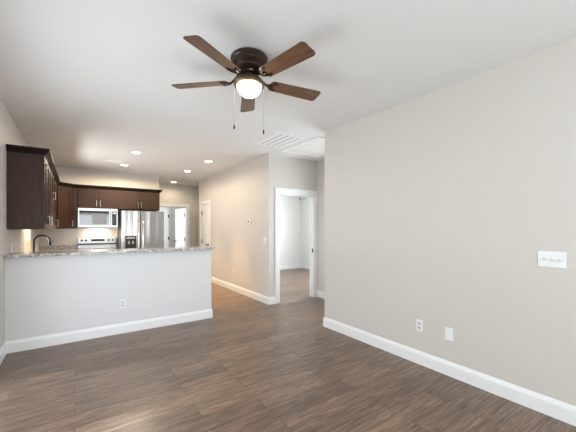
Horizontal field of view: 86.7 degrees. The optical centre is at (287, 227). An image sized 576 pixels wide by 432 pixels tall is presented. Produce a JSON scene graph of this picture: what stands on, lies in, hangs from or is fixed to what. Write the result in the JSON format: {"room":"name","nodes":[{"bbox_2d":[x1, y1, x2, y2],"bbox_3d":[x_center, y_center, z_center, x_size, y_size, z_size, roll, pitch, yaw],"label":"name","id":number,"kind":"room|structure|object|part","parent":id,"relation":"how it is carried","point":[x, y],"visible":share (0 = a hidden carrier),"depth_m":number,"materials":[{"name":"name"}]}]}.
{"room":"living room","nodes":[
{"label":"living room","id":0,"kind":"room"},
{"bbox_2d":[0,99,38,348],"bbox_3d":[-3.384,0.025,3.632,0.120,2.740,14.170,0,0,-35],"label":"wall","id":1,"kind":"structure","parent":0,"point":[9,132],"depth_m":3.36,"materials":[{"name":"grey paint"}]},
{"bbox_2d":[0,342,5,364],"bbox_3d":[-2.933,1.328,3.102,0.014,0.134,0.684,0,0,-35],"label":"baseboard","id":2,"kind":"structure","parent":1,"relation":"attached to","point":[3,348],"depth_m":3.23,"materials":[{"name":"white wood"}]},
{"bbox_2d":[23,229,30,251],"bbox_3d":[-4.263,-0.025,4.921,0.094,0.820,0.950,0,0,-35],"label":"window","id":3,"kind":"structure","parent":1,"relation":"in","point":[26,232],"depth_m":4.85,"materials":[{"name":"white glass"}]},
{"bbox_2d":[6,144,51,228],"bbox_3d":[-3.123,-0.459,3.704,0.388,0.957,0.452,0,0,-35],"label":"upper cabinet","id":4,"kind":"object","parent":1,"relation":"attached to","point":[26,165],"visible":1,"depth_m":3.55,"materials":[{"name":"brown wood"}]},
{"bbox_3d":[-3.123,-0.900,3.704,0.388,0.074,0.452,0,0,-35],"label":"crown molding","id":5,"kind":"part","parent":4,"relation":"part of","materials":[{"name":"brown wood"}]},
{"bbox_3d":[-3.029,-0.434,3.801,0.020,0.888,0.376,0,0,-35],"label":"door","id":6,"kind":"part","parent":4,"relation":"part of","materials":[{"name":"brown wood"}]},
{"bbox_2d":[45,158,54,228],"bbox_3d":[-3.481,-0.459,4.218,0.388,0.957,0.801,0,0,-35],"label":"upper cabinet","id":7,"kind":"object","parent":1,"relation":"attached to","point":[50,164],"visible":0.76,"depth_m":4.28,"materials":[{"name":"brown wood"}]},
{"bbox_3d":[-3.261,-0.434,4.133,0.020,0.888,0.385,0,0,-35],"label":"door","id":8,"kind":"part","parent":7,"relation":"part of","materials":[{"name":"brown wood"}]},
{"bbox_3d":[-3.484,-0.434,4.454,0.020,0.888,0.385,0,0,-35],"label":"door","id":9,"kind":"part","parent":7,"relation":"part of","materials":[{"name":"brown wood"}]},
{"bbox_3d":[-3.351,-0.900,4.309,0.070,0.074,0.801,0,0,-35],"label":"crown molding","id":10,"kind":"part","parent":7,"relation":"part of","materials":[{"name":"brown wood"}]},
{"bbox_2d":[49,177,59,228],"bbox_3d":[-4.565,-0.459,5.773,0.388,0.957,0.788,0,0,-35],"label":"upper cabinet","id":11,"kind":"object","parent":1,"relation":"attached to","point":[57,181],"visible":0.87,"depth_m":5.75,"materials":[{"name":"brown wood"}]},
{"bbox_3d":[-4.347,-0.434,5.691,0.020,0.888,0.378,0,0,-35],"label":"door","id":12,"kind":"part","parent":11,"relation":"part of","materials":[{"name":"brown wood"}]},
{"bbox_3d":[-4.566,-0.434,6.005,0.020,0.888,0.378,0,0,-35],"label":"door","id":13,"kind":"part","parent":11,"relation":"part of","materials":[{"name":"brown wood"}]},
{"bbox_2d":[51,167,58,203],"bbox_3d":[-4.025,-0.678,4.998,0.388,0.517,1.101,0,0,-35],"label":"upper cabinet","id":14,"kind":"object","parent":1,"relation":"attached to","point":[54,175],"visible":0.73,"depth_m":5.05,"materials":[{"name":"brown wood"}]},
{"bbox_3d":[-3.762,-0.654,4.852,0.020,0.448,0.535,0,0,-35],"label":"door","id":15,"kind":"part","parent":14,"relation":"part of","materials":[{"name":"brown wood"}]},
{"bbox_3d":[-4.071,-0.654,5.296,0.020,0.448,0.535,0,0,-35],"label":"door","id":16,"kind":"part","parent":14,"relation":"part of","materials":[{"name":"brown wood"}]},
{"bbox_3d":[-3.895,-0.900,5.089,0.070,0.074,1.101,0,0,-35],"label":"crown molding","id":17,"kind":"part","parent":14,"relation":"part of","materials":[{"name":"brown wood"}]},
{"bbox_2d":[5,249,210,340],"bbox_3d":[-2.201,0.864,4.115,2.373,1.063,0.140,0,0,-35],"label":"wall","id":18,"kind":"structure","parent":0,"point":[45,295],"depth_m":3.89,"materials":[{"name":"white paint"}]},
{"bbox_2d":[5,309,212,353],"bbox_3d":[-2.191,1.328,4.113,2.388,0.134,0.154,0,0,-35],"label":"baseboard","id":19,"kind":"structure","parent":18,"relation":"attached to","point":[24,344],"depth_m":3.88,"materials":[{"name":"white wood"}]},
{"bbox_2d":[4,246,217,257],"bbox_3d":[-2.196,0.315,4.176,2.449,0.033,0.407,0,0,-35],"label":"countertop","id":20,"kind":"structure","parent":18,"relation":"on","point":[159,249],"depth_m":3.90,"materials":[{"name":"stone"}]},
{"bbox_2d":[120,299,125,308],"bbox_3d":[-2.186,1.007,4.034,0.072,0.116,0.009,0,0,-35],"label":"wall outlet","id":21,"kind":"object","parent":18,"relation":"attached to","point":[123,301],"visible":1,"depth_m":4.04,"materials":[{"name":"white plastic"}]},
{"bbox_2d":[39,166,300,265],"bbox_3d":[-2.817,0.025,9.093,7.058,2.740,1.340,0,0,-35],"label":"wall","id":22,"kind":"structure","parent":0,"point":[66,174],"depth_m":7.42,"materials":[{"name":"grey paint"}]},
{"bbox_2d":[39,245,76,249],"bbox_3d":[-5.044,0.434,6.710,0.677,0.095,0.020,0,0,-35],"label":"backsplash","id":23,"kind":"structure","parent":22,"relation":"attached to","point":[51,247],"depth_m":6.69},
{"bbox_2d":[56,182,77,228],"bbox_3d":[-4.859,-0.459,6.449,0.678,0.957,0.658,0,0,-35],"label":"upper cabinet","id":24,"kind":"object","parent":22,"relation":"attached to","point":[66,192],"visible":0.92,"depth_m":6.43,"materials":[{"name":"brown wood"}]},
{"bbox_3d":[-4.674,-0.434,6.401,0.020,0.888,0.349,0,0,10],"label":"door","id":25,"kind":"part","parent":24,"relation":"part of","materials":[{"name":"brown wood"}]},
{"bbox_3d":[-4.636,-0.900,6.405,0.099,0.074,0.489,0,0,13],"label":"crown molding","id":26,"kind":"part","parent":24,"relation":"part of","materials":[{"name":"brown wood"}]},
{"bbox_2d":[77,184,117,208],"bbox_3d":[-4.340,-0.683,6.970,0.769,0.507,0.398,0,0,-35],"label":"upper cabinet","id":27,"kind":"object","parent":22,"relation":"attached to","point":[88,196],"visible":0.95,"depth_m":6.83,"materials":[{"name":"brown wood"}]},
{"bbox_3d":[-4.415,-0.659,6.750,0.369,0.438,0.020,0,0,-35],"label":"door","id":28,"kind":"part","parent":27,"relation":"part of","materials":[{"name":"brown wood"}]},
{"bbox_2d":[78,208,117,227],"bbox_3d":[-4.323,-0.214,6.943,0.752,0.426,0.459,0,0,-35],"label":"microwave","id":29,"kind":"object","parent":27,"relation":"attached to","point":[87,217],"visible":0.97,"depth_m":6.78,"materials":[{"name":"silver metal"}]},
{"bbox_3d":[-4.287,-0.213,6.765,0.563,0.317,0.028,0,0,-35],"label":"door glass","id":30,"kind":"part","parent":29,"relation":"part of","materials":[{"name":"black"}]},
{"bbox_3d":[-3.987,-0.223,6.973,0.167,0.408,0.030,0,0,-35],"label":"frame","id":31,"kind":"part","parent":29,"relation":"part of","materials":[{"name":"silver metal"}]},
{"bbox_3d":[-3.975,-0.212,6.982,0.092,0.320,0.028,0,0,-35],"label":"control panel","id":32,"kind":"part","parent":29,"relation":"part of","materials":[{"name":"black plastic"}]},
{"bbox_3d":[-4.247,-0.900,6.835,0.769,0.074,0.070,0,0,-35],"label":"crown molding","id":33,"kind":"part","parent":27,"relation":"part of","materials":[{"name":"brown wood"}]},
{"bbox_3d":[-4.108,-0.659,6.964,0.369,0.438,0.020,0,0,-35],"label":"door","id":34,"kind":"part","parent":27,"relation":"part of","materials":[{"name":"brown wood"}]},
{"bbox_2d":[118,187,161,210],"bbox_3d":[-3.628,-0.683,7.466,0.966,0.507,0.398,0,0,-35],"label":"upper cabinet","id":35,"kind":"object","parent":22,"relation":"attached to","point":[139,199],"visible":1,"depth_m":7.32,"materials":[{"name":"brown wood"}]},
{"bbox_3d":[-3.755,-0.659,7.210,0.442,0.438,0.020,0,0,-35],"label":"door","id":36,"kind":"part","parent":35,"relation":"part of","materials":[{"name":"brown wood"}]},
{"bbox_3d":[-3.628,-0.900,7.466,0.966,0.074,0.398,0,0,-35],"label":"crown molding","id":37,"kind":"part","parent":35,"relation":"part of","materials":[{"name":"brown wood"}]},
{"bbox_3d":[-3.387,-0.659,7.467,0.442,0.438,0.020,0,0,-35],"label":"door","id":38,"kind":"part","parent":35,"relation":"part of","materials":[{"name":"brown wood"}]},
{"bbox_2d":[171,208,181,246],"bbox_3d":[-4.575,0.025,10.598,2.620,2.740,0.120,0,0,-35],"label":"wall","id":39,"kind":"structure","parent":0,"point":[172,209],"depth_m":10.87,"materials":[{"name":"grey paint"}]},
{"bbox_2d":[159,209,168,246],"bbox_3d":[-4.472,0.376,10.515,0.734,2.022,0.105,0,0,-35],"label":"door","id":40,"kind":"structure","parent":39,"relation":"in","point":[166,212],"depth_m":10.69,"materials":[{"name":"white paint"}]},
{"bbox_2d":[160,207,170,246],"bbox_3d":[-4.511,0.335,10.559,0.880,2.120,0.018,0,0,-35],"label":"trim","id":41,"kind":"structure","parent":39,"relation":"attached to","point":[165,208],"depth_m":10.78,"materials":[{"name":"white wood"}]},
{"bbox_2d":[159,183,198,246],"bbox_3d":[-3.981,0.025,9.171,5.238,2.740,0.120,0,0,-35],"label":"wall","id":42,"kind":"structure","parent":0,"point":[171,193],"depth_m":9.66,"materials":[{"name":"grey paint"}]},
{"bbox_2d":[160,203,189,246],"bbox_3d":[-3.588,0.330,9.431,1.044,2.130,0.144,0,0,-35],"label":"trim","id":43,"kind":"structure","parent":42,"relation":"attached to","point":[161,204],"depth_m":9.64,"materials":[{"name":"white wood"}]},
{"bbox_2d":[174,208,184,246],"bbox_3d":[-3.569,0.381,10.038,0.105,2.012,0.844,0,0,-40],"label":"door","id":44,"kind":"structure","parent":42,"relation":"in","point":[179,240],"depth_m":10.02,"materials":[{"name":"white paint"}]},
{"bbox_2d":[199,154,273,296],"bbox_3d":[-1.388,0.025,7.130,0.120,2.740,3.814,0,0,-35],"label":"wall","id":45,"kind":"structure","parent":0,"point":[240,193],"depth_m":6.37,"materials":[{"name":"grey paint"}]},
{"bbox_2d":[201,204,208,245],"bbox_3d":[-2.241,0.384,8.238,0.105,2.007,0.614,0,0,-35],"label":"door","id":46,"kind":"structure","parent":45,"relation":"in","point":[205,208],"depth_m":8.26,"materials":[{"name":"white paint"}]},
{"bbox_2d":[200,200,210,245],"bbox_3d":[-2.186,0.338,8.258,0.138,2.115,0.776,0,0,-35],"label":"trim","id":47,"kind":"structure","parent":45,"relation":"attached to","point":[207,201],"depth_m":8.09,"materials":[{"name":"white wood"}]},
{"bbox_2d":[211,264,309,304],"bbox_3d":[0.050,1.328,8.045,3.554,0.134,3.700,0,0,-35],"label":"baseboard","id":48,"kind":"structure","parent":45,"relation":"attached to","point":[267,300],"depth_m":6.61,"materials":[{"name":"white wood"}]},
{"bbox_2d":[275,187,316,303],"bbox_3d":[0.143,0.328,5.931,1.000,2.134,0.144,0,0,-35],"label":"door frame","id":49,"kind":"structure","parent":45,"relation":"attached to","point":[278,191],"depth_m":6.02,"materials":[{"name":"white wood"}]},
{"bbox_2d":[0,0,575,185],"bbox_3d":[-0.396,-1.395,5.637,7.600,0.100,14.300,0,0,-35],"label":"ceiling","id":50,"kind":"structure","parent":0,"point":[86,82],"depth_m":2.53,"materials":[{"name":"white paint"}]},
{"bbox_2d":[104,160,121,162],"bbox_3d":[-3.539,-1.339,6.176,0.300,0.011,0.180,0,0,-35],"label":"ceiling vent","id":51,"kind":"object","parent":50,"relation":"in","point":[104,160],"visible":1,"depth_m":6.16,"materials":[{"name":"white metal"}]},
{"bbox_2d":[171,35,320,133],"bbox_3d":[-0.273,-1.041,2.406,1.218,0.608,1.224,0,0,-35],"label":"ceiling fan","id":52,"kind":"object","parent":50,"relation":"hanging from","point":[248,63],"visible":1,"depth_m":2.31,"materials":[{"name":"brown wood"}]},
{"bbox_3d":[-0.705,-1.157,2.472,0.460,0.006,0.140,0,12,9],"label":"fan blade","id":53,"kind":"part","parent":52,"relation":"part of","materials":[{"name":"brown wood"}]},
{"bbox_3d":[-0.490,-1.157,2.048,0.140,0.006,0.460,13,6,26],"label":"fan blade","id":54,"kind":"part","parent":52,"relation":"part of","materials":[{"name":"brown wood"}]},
{"bbox_3d":[-0.368,-1.157,2.808,0.140,0.006,0.460,-12,2,-9],"label":"fan blade","id":55,"kind":"part","parent":52,"relation":"part of","materials":[{"name":"brown wood"}]},
{"bbox_3d":[-0.305,-1.075,2.408,0.188,0.093,0.188,0,0,-35],"label":"lamp shade","id":56,"kind":"part","parent":52,"relation":"part of","materials":[{"name":"white glass"}]},
{"bbox_3d":[-0.020,-1.157,2.121,0.460,0.006,0.140,0,-12,45],"label":"fan blade","id":57,"kind":"part","parent":52,"relation":"part of","materials":[{"name":"brown wood"}]},
{"bbox_3d":[0.056,-1.157,2.591,0.460,0.006,0.140,0,-12,-27],"label":"fan blade","id":58,"kind":"part","parent":52,"relation":"part of","materials":[{"name":"brown wood"}]},
{"bbox_2d":[253,131,308,148],"bbox_3d":[-0.125,-1.340,4.716,0.590,0.010,0.704,0,0,-35],"label":"ceiling vent","id":59,"kind":"object","parent":50,"relation":"in","point":[276,139],"visible":1,"depth_m":4.68,"materials":[{"name":"white metal"}]},
{"bbox_2d":[279,136,323,157],"bbox_3d":[0.500,-1.336,5.140,0.880,0.018,1.030,0,0,-35],"label":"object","id":60,"kind":"structure","parent":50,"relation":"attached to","point":[313,147],"depth_m":5.16,"materials":[{"name":"white"}]},
{"bbox_2d":[0,268,575,431],"bbox_3d":[-0.396,1.445,5.637,7.600,0.100,14.300,0,0,-35],"label":"floor","id":61,"kind":"structure","parent":0,"point":[254,365],"depth_m":2.71,"materials":[{"name":"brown wood"}]},
{"bbox_2d":[78,237,117,249],"bbox_3d":[-4.249,0.812,6.838,0.758,1.165,0.711,0,0,-35],"label":"range","id":62,"kind":"object","parent":61,"relation":"on","point":[99,243],"visible":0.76,"depth_m":7.04,"materials":[{"name":"grey metal"}]},
{"bbox_2d":[78,248,117,249],"bbox_3d":[-4.249,0.486,6.839,0.758,0.018,0.600,0,0,-35],"label":"cooktop","id":63,"kind":"object","parent":62,"relation":"in","point":[78,248],"depth_m":6.96,"materials":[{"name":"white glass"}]},
{"bbox_2d":[118,210,163,248],"bbox_3d":[-3.496,0.497,7.243,0.888,1.755,0.868,0,0,-35],"label":"refrigerator","id":64,"kind":"object","parent":61,"relation":"on","point":[136,229],"visible":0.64,"depth_m":6.94,"materials":[{"name":"grey metal"}]},
{"bbox_3d":[-3.515,0.487,6.827,0.381,1.735,0.070,0,0,-35],"label":"door","id":65,"kind":"part","parent":64,"relation":"part of","materials":[{"name":"silver metal"}]},
{"bbox_3d":[-3.355,0.420,6.859,0.026,1.132,0.075,0,0,-35],"label":"handle","id":66,"kind":"part","parent":64,"relation":"part of","materials":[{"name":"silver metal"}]},
{"bbox_3d":[-3.147,0.487,7.083,0.499,1.735,0.070,0,0,-35],"label":"door","id":67,"kind":"part","parent":64,"relation":"part of","materials":[{"name":"silver metal"}]},
{"bbox_3d":[-4.003,0.958,5.205,0.661,0.874,3.678,0,0,-35],"label":"base cabinet","id":68,"kind":"object","parent":61,"relation":"on","visible":0},
{"bbox_2d":[37,249,76,251],"bbox_3d":[-3.993,0.501,5.203,0.677,0.037,3.694,0,0,-35],"label":"countertop","id":69,"kind":"structure","parent":68,"relation":"on","point":[62,249],"depth_m":6.46,"materials":[{"name":"stone"}]},
{"bbox_2d":[33,235,51,251],"bbox_3d":[-3.669,0.293,4.539,0.239,0.380,0.120,0,0,-35],"label":"kitchen faucet","id":70,"kind":"object","parent":69,"relation":"on","point":[46,236],"visible":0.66,"depth_m":4.54,"materials":[{"name":"black metal"}]},
{"bbox_2d":[274,154,316,295],"bbox_3d":[0.210,0.025,5.992,1.200,2.740,0.120,0,0,-35],"label":"wall","id":71,"kind":"structure","parent":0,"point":[289,172],"depth_m":5.85,"materials":[{"name":"grey paint"}]},
{"bbox_2d":[301,197,309,264],"bbox_3d":[1.554,0.025,9.099,0.120,2.740,3.949,0,0,-35],"label":"wall","id":72,"kind":"structure","parent":0,"point":[305,204],"depth_m":10.37,"materials":[{"name":"white paint"}]},
{"bbox_2d":[317,159,323,291],"bbox_3d":[1.057,0.025,5.603,0.120,2.740,1.488,0,0,-35],"label":"wall","id":73,"kind":"structure","parent":0,"point":[320,164],"depth_m":6.08,"materials":[{"name":"grey paint"}]},
{"bbox_2d":[324,37,575,405],"bbox_3d":[2.573,0.025,2.451,1.238,2.740,5.417,0,0,-35],"label":"wall","id":74,"kind":"structure","parent":0,"point":[440,205],"depth_m":2.73,"materials":[{"name":"grey paint"}]},
{"bbox_2d":[416,319,422,331],"bbox_3d":[1.345,1.001,3.123,0.009,0.116,0.072,0,0,-35],"label":"wall outlet","id":75,"kind":"object","parent":74,"relation":"attached to","point":[419,323],"visible":1,"depth_m":3.12,"materials":[{"name":"white plastic"}]},
{"bbox_2d":[317,290,575,425],"bbox_3d":[2.058,1.328,3.072,1.132,0.134,6.785,0,0,-35],"label":"baseboard","id":76,"kind":"structure","parent":74,"relation":"attached to","point":[554,408],"depth_m":2.72,"materials":[{"name":"white"}]},
{"bbox_2d":[445,327,452,340],"bbox_3d":[1.517,1.003,2.877,0.007,0.118,0.076,0,0,-35],"label":"cable plate","id":77,"kind":"object","parent":74,"relation":"attached to","point":[448,331],"visible":1,"depth_m":2.87,"materials":[{"name":"white plastic"}]},
{"bbox_2d":[538,251,566,267],"bbox_3d":[1.944,0.235,2.252,0.023,0.116,0.165,0,0,-35],"label":"light switch","id":78,"kind":"object","parent":74,"relation":"attached to","point":[545,258],"visible":1,"depth_m":2.25,"materials":[{"name":"white plastic"}]}
]}

